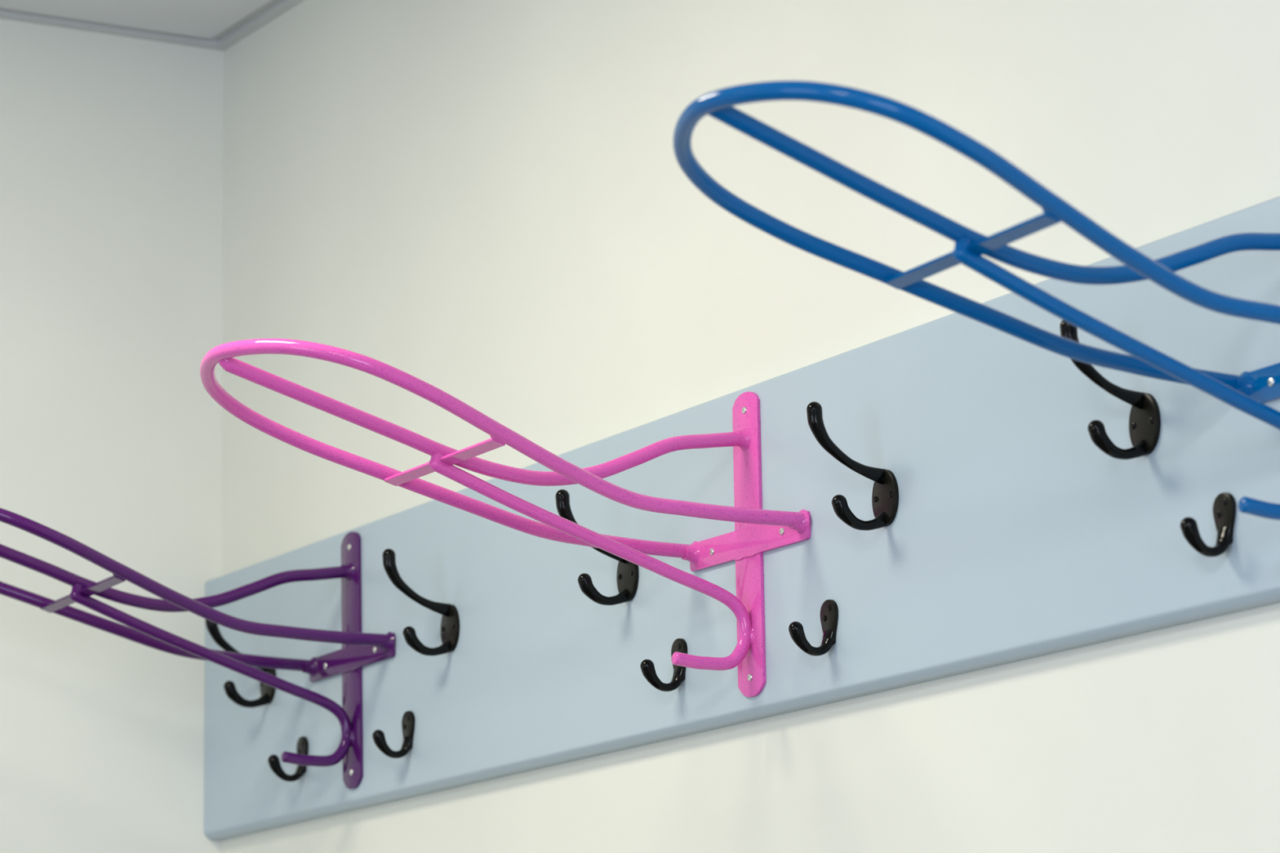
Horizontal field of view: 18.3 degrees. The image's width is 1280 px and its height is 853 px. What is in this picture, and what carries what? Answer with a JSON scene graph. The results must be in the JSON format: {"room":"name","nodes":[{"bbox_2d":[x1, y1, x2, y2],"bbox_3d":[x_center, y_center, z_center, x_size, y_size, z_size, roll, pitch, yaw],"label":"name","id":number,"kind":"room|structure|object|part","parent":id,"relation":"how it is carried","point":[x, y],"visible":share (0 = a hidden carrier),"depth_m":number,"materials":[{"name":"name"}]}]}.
{"room":"tack room","nodes":[
{"label":"tack room","id":0,"kind":"room"},
{"bbox_2d":[0,18,223,852],"bbox_3d":[-2.240,0.579,3.285,4.320,2.628,0.120,6,-13,-30],"label":"wall","id":1,"kind":"structure","parent":0,"point":[111,146],"depth_m":4.33,"materials":[{"name":"beige paint"}]},
{"bbox_2d":[0,8,223,51],"bbox_3d":[-2.275,-0.616,3.433,4.200,0.014,0.030,6,-13,-30],"label":"trim","id":2,"kind":"structure","parent":1,"relation":"attached to","point":[6,14],"depth_m":4.41,"materials":[{"name":"white paint"}]},
{"bbox_2d":[0,0,270,39],"bbox_3d":[-0.868,-1.164,1.092,4.200,0.098,5.600,6,-13,-30],"label":"ceiling","id":3,"kind":"structure","parent":0,"point":[206,19],"depth_m":4.35,"materials":[{"name":"white paint"}]},
{"bbox_2d":[220,0,1279,852],"bbox_3d":[1.017,0.242,1.919,0.120,2.628,5.600,6,-13,-30],"label":"wall","id":4,"kind":"structure","parent":0,"point":[491,204],"depth_m":3.50,"materials":[{"name":"beige paint"}]},
{"bbox_2d":[213,0,304,50],"bbox_3d":[0.932,-0.940,2.123,0.030,0.014,5.600,6,-13,-30],"label":"trim","id":5,"kind":"structure","parent":4,"relation":"attached to","point":[270,11],"depth_m":4.40,"materials":[{"name":"white paint"}]},
{"bbox_2d":[204,195,1279,840],"bbox_3d":[0.444,-0.017,2.817,0.020,0.284,3.600,6,-13,-30],"label":"board","id":6,"kind":"object","parent":4,"relation":"attached to","point":[1012,536],"visible":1,"depth_m":3.28,"materials":[{"name":"blue paint"}]},
{"bbox_2d":[0,507,395,789],"bbox_3d":[-0.509,0.216,3.906,0.499,0.266,0.246,6,-14,-30],"label":"rack","id":7,"kind":"object","parent":6,"relation":"attached to","point":[359,650],"visible":1,"depth_m":3.97,"materials":[{"name":"metal"}]},
{"bbox_2d":[204,618,275,707],"bbox_3d":[-0.423,0.245,4.178,0.075,0.102,0.034,6,-13,-30],"label":"coat hook","id":8,"kind":"object","parent":6,"relation":"attached to","point":[267,692],"visible":0.64,"depth_m":4.17,"materials":[{"name":"brown metal"}]},
{"bbox_3d":[-0.424,0.226,4.182,0.073,0.063,0.013,6,-13,-30],"label":"arm","id":9,"kind":"part","parent":8,"relation":"part of","materials":[{"name":"black metal"}]},
{"bbox_3d":[-0.413,0.282,4.176,0.053,0.028,0.012,6,-13,-30],"label":"arm","id":10,"kind":"part","parent":8,"relation":"part of","materials":[{"name":"black metal"}]},
{"bbox_3d":[-0.393,0.270,4.191,0.004,0.046,0.034,6,-13,-30],"label":"plate","id":11,"kind":"part","parent":8,"relation":"part of","materials":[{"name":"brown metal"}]},
{"bbox_2d":[267,736,308,782],"bbox_3d":[-0.364,0.342,4.093,0.041,0.048,0.023,6,-13,-30],"label":"robe hook","id":12,"kind":"object","parent":6,"relation":"attached to","point":[302,746],"visible":0.94,"depth_m":4.09,"materials":[{"name":"brown metal"}]},
{"bbox_3d":[-0.364,0.352,4.091,0.041,0.027,0.016,6,-13,-30],"label":"hook arm","id":13,"kind":"part","parent":12,"relation":"part of","materials":[{"name":"black metal"}]},
{"bbox_3d":[-0.349,0.339,4.103,0.004,0.038,0.023,6,-13,-30],"label":"plate","id":14,"kind":"part","parent":12,"relation":"part of","materials":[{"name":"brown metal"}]},
{"bbox_2d":[372,711,415,758],"bbox_3d":[-0.243,0.301,3.890,0.041,0.048,0.023,6,-13,-30],"label":"robe hook","id":15,"kind":"object","parent":6,"relation":"attached to","point":[408,721],"visible":1,"depth_m":3.89,"materials":[{"name":"brown metal"}]},
{"bbox_3d":[-0.243,0.311,3.888,0.041,0.027,0.016,6,-13,-30],"label":"hook arm","id":16,"kind":"part","parent":15,"relation":"part of","materials":[{"name":"black metal"}]},
{"bbox_3d":[-0.228,0.298,3.900,0.004,0.038,0.023,6,-13,-30],"label":"plate","id":17,"kind":"part","parent":15,"relation":"part of","materials":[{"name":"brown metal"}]},
{"bbox_2d":[382,548,459,656],"bbox_3d":[-0.214,0.170,3.830,0.075,0.102,0.034,6,-13,-30],"label":"coat hook","id":18,"kind":"object","parent":6,"relation":"attached to","point":[450,622],"visible":1,"depth_m":3.83,"materials":[{"name":"brown metal"}]},
{"bbox_3d":[-0.215,0.151,3.833,0.073,0.063,0.013,6,-13,-30],"label":"arm","id":19,"kind":"part","parent":18,"relation":"part of","materials":[{"name":"black metal"}]},
{"bbox_3d":[-0.204,0.207,3.828,0.053,0.028,0.012,6,-13,-30],"label":"arm","id":20,"kind":"part","parent":18,"relation":"part of","materials":[{"name":"black metal"}]},
{"bbox_3d":[-0.184,0.195,3.843,0.004,0.046,0.034,6,-13,-30],"label":"plate","id":21,"kind":"part","parent":18,"relation":"part of","materials":[{"name":"brown metal"}]},
{"bbox_2d":[200,337,810,697],"bbox_3d":[-0.123,0.079,3.261,0.499,0.264,0.244,6,-13,-30],"label":"rack","id":22,"kind":"object","parent":6,"relation":"attached to","point":[758,531],"visible":1,"depth_m":3.30,"materials":[{"name":"metal"}]},
{"bbox_2d":[555,488,639,605],"bbox_3d":[-0.041,0.108,3.542,0.075,0.102,0.034,6,-13,-30],"label":"coat hook","id":23,"kind":"object","parent":6,"relation":"attached to","point":[628,572],"visible":0.73,"depth_m":3.54,"materials":[{"name":"brown metal"}]},
{"bbox_3d":[-0.043,0.089,3.545,0.073,0.063,0.013,6,-13,-30],"label":"arm","id":24,"kind":"part","parent":23,"relation":"part of","materials":[{"name":"black metal"}]},
{"bbox_3d":[-0.032,0.146,3.540,0.053,0.028,0.012,6,-13,-30],"label":"arm","id":25,"kind":"part","parent":23,"relation":"part of","materials":[{"name":"black metal"}]},
{"bbox_3d":[-0.011,0.134,3.554,0.004,0.046,0.034,6,-13,-30],"label":"plate","id":26,"kind":"part","parent":23,"relation":"part of","materials":[{"name":"brown metal"}]},
{"bbox_2d":[640,638,687,691],"bbox_3d":[0.019,0.207,3.454,0.041,0.048,0.023,6,-13,-30],"label":"robe hook","id":27,"kind":"object","parent":6,"relation":"attached to","point":[679,645],"visible":0.91,"depth_m":3.45,"materials":[{"name":"brown metal"}]},
{"bbox_3d":[0.019,0.217,3.451,0.041,0.027,0.016,6,-13,-30],"label":"hook arm","id":28,"kind":"part","parent":27,"relation":"part of","materials":[{"name":"black metal"}]},
{"bbox_3d":[0.034,0.204,3.463,0.004,0.038,0.023,6,-13,-30],"label":"plate","id":29,"kind":"part","parent":27,"relation":"part of","materials":[{"name":"brown metal"}]},
{"bbox_2d":[788,599,838,656],"bbox_3d":[0.140,0.164,3.251,0.041,0.048,0.023,6,-13,-30],"label":"robe hook","id":30,"kind":"object","parent":6,"relation":"attached to","point":[829,609],"visible":1,"depth_m":3.25,"materials":[{"name":"brown metal"}]},
{"bbox_3d":[0.140,0.174,3.249,0.041,0.027,0.016,6,-13,-30],"label":"hook arm","id":31,"kind":"part","parent":30,"relation":"part of","materials":[{"name":"black metal"}]},
{"bbox_3d":[0.155,0.161,3.261,0.004,0.038,0.023,6,-13,-30],"label":"plate","id":32,"kind":"part","parent":30,"relation":"part of","materials":[{"name":"brown metal"}]},
{"bbox_2d":[806,401,898,530],"bbox_3d":[0.168,0.033,3.193,0.075,0.102,0.034,6,-13,-30],"label":"coat hook","id":33,"kind":"object","parent":6,"relation":"attached to","point":[885,494],"visible":1,"depth_m":3.19,"materials":[{"name":"brown metal"}]},
{"bbox_3d":[0.166,0.013,3.197,0.073,0.063,0.013,6,-13,-30],"label":"arm","id":34,"kind":"part","parent":33,"relation":"part of","materials":[{"name":"black metal"}]},
{"bbox_3d":[0.177,0.070,3.191,0.053,0.028,0.012,6,-13,-30],"label":"arm","id":35,"kind":"part","parent":33,"relation":"part of","materials":[{"name":"black metal"}]},
{"bbox_3d":[0.198,0.058,3.206,0.004,0.046,0.034,6,-13,-30],"label":"plate","id":36,"kind":"part","parent":33,"relation":"part of","materials":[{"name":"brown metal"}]},
{"bbox_2d":[672,80,1279,519],"bbox_3d":[0.254,-0.061,2.635,0.496,0.269,0.245,6,-14,-30],"label":"rack","id":37,"kind":"object","parent":6,"relation":"attached to","point":[1246,392],"visible":1,"depth_m":2.63,"materials":[{"name":"metal"}]},
{"bbox_2d":[1059,320,1160,459],"bbox_3d":[0.340,-0.027,2.905,0.075,0.102,0.034,6,-13,-30],"label":"coat hook","id":38,"kind":"object","parent":6,"relation":"attached to","point":[1144,418],"visible":0.93,"depth_m":2.90,"materials":[{"name":"brown metal"}]},
{"bbox_3d":[0.339,-0.046,2.908,0.073,0.063,0.013,6,-13,-30],"label":"arm","id":39,"kind":"part","parent":38,"relation":"part of","materials":[{"name":"black metal"}]},
{"bbox_3d":[0.350,0.010,2.903,0.053,0.028,0.012,6,-13,-30],"label":"arm","id":40,"kind":"part","parent":38,"relation":"part of","materials":[{"name":"black metal"}]},
{"bbox_3d":[0.370,-0.002,2.917,0.004,0.046,0.034,6,-13,-30],"label":"plate","id":41,"kind":"part","parent":38,"relation":"part of","materials":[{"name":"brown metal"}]},
{"bbox_2d":[1180,492,1236,557],"bbox_3d":[0.401,0.069,2.817,0.041,0.048,0.023,6,-13,-30],"label":"robe hook","id":42,"kind":"object","parent":6,"relation":"attached to","point":[1224,508],"visible":1,"depth_m":2.82,"materials":[{"name":"brown metal"}]},
{"bbox_3d":[0.401,0.079,2.815,0.041,0.027,0.016,6,-13,-30],"label":"hook arm","id":43,"kind":"part","parent":42,"relation":"part of","materials":[{"name":"black metal"}]},
{"bbox_3d":[0.416,0.066,2.827,0.004,0.038,0.023,6,-13,-30],"label":"plate","id":44,"kind":"part","parent":42,"relation":"part of","materials":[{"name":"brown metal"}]}
]}

